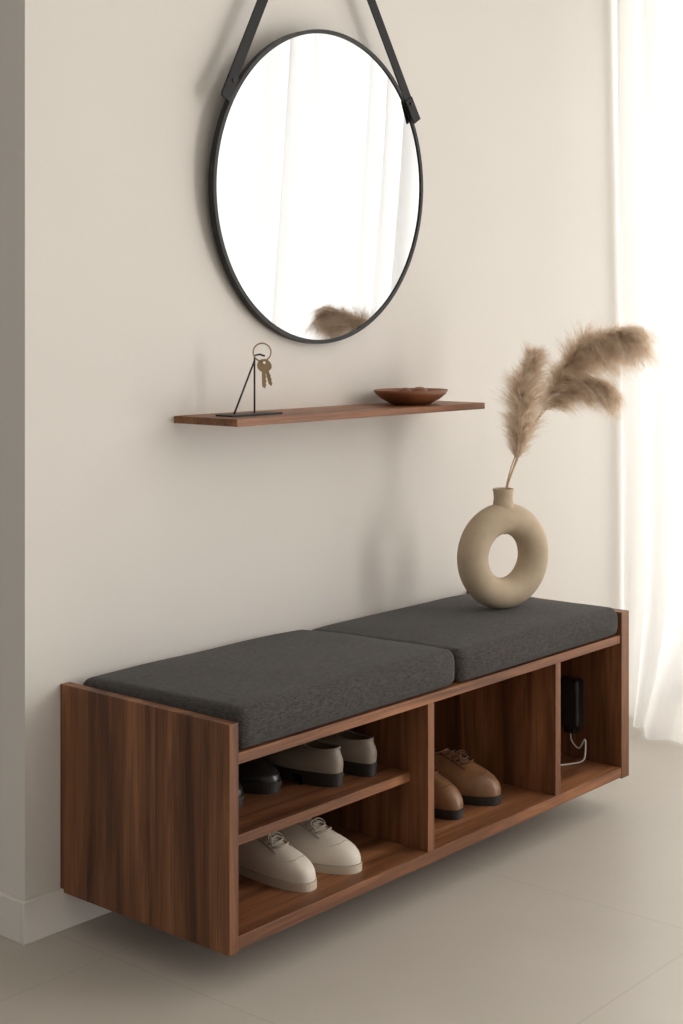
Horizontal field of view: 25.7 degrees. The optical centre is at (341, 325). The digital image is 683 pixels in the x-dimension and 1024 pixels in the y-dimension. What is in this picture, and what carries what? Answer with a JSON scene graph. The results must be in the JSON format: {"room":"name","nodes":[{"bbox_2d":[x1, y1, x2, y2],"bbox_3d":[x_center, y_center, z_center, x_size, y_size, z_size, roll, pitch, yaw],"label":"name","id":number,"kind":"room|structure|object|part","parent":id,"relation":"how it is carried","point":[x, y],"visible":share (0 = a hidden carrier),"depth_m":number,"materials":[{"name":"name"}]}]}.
{"room":"home entryway","nodes":[
{"label":"home entryway","id":0,"kind":"room"},
{"bbox_2d":[0,0,622,900],"bbox_3d":[0.199,-0.167,4.276,0.120,2.950,2.814,0,0,41],"label":"wall","id":1,"kind":"structure","parent":0,"point":[131,535],"depth_m":3.64,"materials":[{"name":"paint"}]},
{"bbox_2d":[21,888,111,944],"bbox_3d":[0.206,1.263,4.183,0.012,0.090,2.706,0,0,41],"label":"baseboard","id":2,"kind":"structure","parent":1,"relation":"attached to","point":[55,911],"depth_m":3.21,"materials":[{"name":"paint"}]},
{"bbox_2d":[208,0,422,343],"bbox_3d":[-0.045,-0.571,3.841,0.075,1.236,0.800,0,0,41],"label":"round wall mirror","id":3,"kind":"object","parent":1,"relation":"attached to","point":[315,177],"visible":1,"depth_m":3.81,"materials":[{"name":"black metal"}]},
{"bbox_2d":[174,401,484,426],"bbox_3d":[0.001,0.220,3.793,0.206,0.017,0.965,0,0,41],"label":"wall shelf","id":4,"kind":"object","parent":1,"relation":"attached to","point":[294,415],"visible":0.89,"depth_m":3.67,"materials":[{"name":"brown wood"}]},
{"bbox_2d":[216,343,282,416],"bbox_3d":[-0.214,0.126,3.519,0.064,0.171,0.170,0,0,41],"label":"key holder","id":5,"kind":"object","parent":4,"relation":"on","point":[264,368],"visible":1,"depth_m":3.53,"materials":[{"name":"black metal"}]},
{"bbox_3d":[-0.217,0.209,3.522,0.056,0.004,0.170,0,0,41],"label":"plate","id":6,"kind":"part","parent":5,"relation":"part of","materials":[{"name":"black metal"}]},
{"bbox_2d":[374,387,447,404],"bbox_3d":[0.186,0.188,4.000,0.187,0.046,0.220,0,0,41],"label":"wooden bowl","id":7,"kind":"object","parent":4,"relation":"on","point":[417,395],"visible":1,"depth_m":3.94,"materials":[{"name":"brown wood"}]},
{"bbox_2d":[60,592,628,955],"bbox_3d":[0.087,1.002,3.657,0.516,0.450,1.540,0,0,41],"label":"bench","id":8,"kind":"object","parent":1,"relation":"attached to","point":[153,826],"visible":0.8,"depth_m":3.21,"materials":[{"name":"brown wood"}]},
{"bbox_3d":[-0.405,1.002,3.082,0.516,0.450,0.026,0,0,41],"label":"panel","id":9,"kind":"part","parent":8,"relation":"part of","materials":[{"name":"brown wood"}]},
{"bbox_2d":[238,781,243,807],"bbox_3d":[-0.311,0.980,3.261,0.271,0.086,0.098,0,0,41],"label":"shoe","id":10,"kind":"object","parent":8,"relation":"on","point":[240,789],"visible":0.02,"depth_m":3.17,"materials":[{"name":"leather"}]},
{"bbox_2d":[238,758,281,793],"bbox_3d":[-0.252,0.980,3.347,0.270,0.086,0.101,0,0,41],"label":"shoe","id":11,"kind":"object","parent":8,"relation":"on","point":[256,776],"visible":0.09,"depth_m":3.27,"materials":[{"name":"leather"}]},
{"bbox_2d":[83,630,453,748],"bbox_3d":[-0.150,0.792,3.363,0.511,0.092,0.731,0,0,41],"label":"seat cushion","id":12,"kind":"object","parent":8,"relation":"on","point":[274,686],"visible":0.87,"depth_m":3.22,"materials":[{"name":"grey fabric"}]},
{"bbox_2d":[238,831,316,892],"bbox_3d":[-0.162,1.148,3.259,0.281,0.096,0.097,0,0,41],"label":"shoe","id":13,"kind":"object","parent":8,"relation":"on","point":[270,859],"visible":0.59,"depth_m":3.19,"materials":[{"name":"leather"}]},
{"bbox_2d":[260,739,343,786],"bbox_3d":[-0.103,0.977,3.397,0.261,0.093,0.098,0,0,41],"label":"loafer","id":14,"kind":"object","parent":8,"relation":"on","point":[317,762],"visible":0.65,"depth_m":3.33,"materials":[{"name":"leather"}]},
{"bbox_2d":[274,817,361,874],"bbox_3d":[-0.084,1.148,3.336,0.280,0.096,0.096,0,0,29],"label":"shoe","id":15,"kind":"object","parent":8,"relation":"on","point":[329,852],"visible":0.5,"depth_m":3.28,"materials":[{"name":"leather"}]},
{"bbox_2d":[238,764,409,845],"bbox_3d":[-0.213,1.034,3.338,0.450,0.021,0.614,0,0,41],"label":"shelf","id":16,"kind":"object","parent":8,"relation":"attached to","point":[260,815],"depth_m":3.23,"materials":[{"name":"brown wood"}]},
{"bbox_2d":[319,729,376,776],"bbox_3d":[-0.020,0.977,3.479,0.261,0.093,0.098,0,0,41],"label":"loafer","id":17,"kind":"object","parent":8,"relation":"on","point":[358,751],"visible":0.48,"depth_m":3.40,"materials":[{"name":"leather"}]},
{"bbox_2d":[434,768,463,819],"bbox_3d":[0.190,1.136,3.716,0.281,0.119,0.099,0,0,41],"label":"shoe","id":18,"kind":"object","parent":8,"relation":"on","point":[448,801],"visible":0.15,"depth_m":3.62,"materials":[{"name":"leather"}]},
{"bbox_2d":[313,594,617,681],"bbox_3d":[0.329,0.796,3.922,0.511,0.084,0.741,0,0,41],"label":"seat cushion","id":19,"kind":"object","parent":8,"relation":"on","point":[481,639],"visible":0.74,"depth_m":3.79,"materials":[{"name":"grey fabric"}]},
{"bbox_2d":[457,487,548,608],"bbox_3d":[0.432,0.594,3.996,0.283,0.318,0.083,0,0,-30],"label":"vase","id":20,"kind":"object","parent":19,"relation":"on","point":[497,519],"visible":1,"depth_m":3.96,"materials":[{"name":"ceramic"}]},
{"bbox_2d":[489,317,659,534],"bbox_3d":[0.637,0.263,4.049,0.480,0.591,0.324,0,0,2],"label":"pampas grass","id":21,"kind":"object","parent":20,"relation":"in","point":[570,381],"depth_m":4.00,"materials":[{"name":"beige plant"}]},
{"bbox_2d":[434,748,501,805],"bbox_3d":[0.274,1.136,3.796,0.281,0.119,0.097,0,0,33],"label":"shoe","id":22,"kind":"object","parent":8,"relation":"on","point":[477,786],"visible":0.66,"depth_m":3.74,"materials":[{"name":"leather"}]},
{"bbox_3d":[0.575,1.002,4.226,0.516,0.450,0.040,0,0,41],"label":"panel","id":23,"kind":"part","parent":8,"relation":"part of","materials":[{"name":"brown wood"}]},
{"bbox_2d":[561,676,585,765],"bbox_3d":[0.596,1.084,4.080,0.161,0.222,0.104,0,0,-34],"label":"adapter","id":24,"kind":"object","parent":8,"relation":"on","point":[572,689],"visible":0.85,"depth_m":4.11,"materials":[{"name":"black plastic"}]},
{"bbox_2d":[0,716,682,1023],"bbox_3d":[0.162,1.333,1.604,7.500,0.050,6.920,0,0,41],"label":"floor","id":25,"kind":"structure","parent":0,"point":[571,912],"depth_m":3.13,"materials":[{"name":"tile"}]},
{"bbox_3d":[-1.467,-0.167,3.945,1.980,2.950,0.144,0,0,41],"label":"wall","id":26,"kind":"structure","parent":0,"visible":0},
{"bbox_2d":[0,891,23,943],"bbox_3d":[-1.472,1.263,3.847,2.100,0.090,0.012,0,0,41],"label":"baseboard","id":27,"kind":"structure","parent":26,"relation":"attached to","point":[10,906],"depth_m":3.18,"materials":[{"name":"paint"}]},
{"bbox_3d":[0.162,-1.667,1.604,7.500,0.050,6.920,0,0,41],"label":"ceiling","id":28,"kind":"structure","parent":0,"visible":0},
{"bbox_3d":[1.986,-1.612,4.104,2.780,0.024,0.024,0,0,41],"label":"curtain rod","id":29,"kind":"object","parent":28,"relation":"attached to","visible":0},
{"bbox_2d":[617,0,682,743],"bbox_3d":[1.921,-0.143,4.057,2.762,2.890,0.325,0,0,41],"label":"sheer curtain","id":30,"kind":"object","parent":29,"relation":"hanging from","point":[649,32],"visible":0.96,"depth_m":4.93,"materials":[{"name":"white fabric"}]}
]}

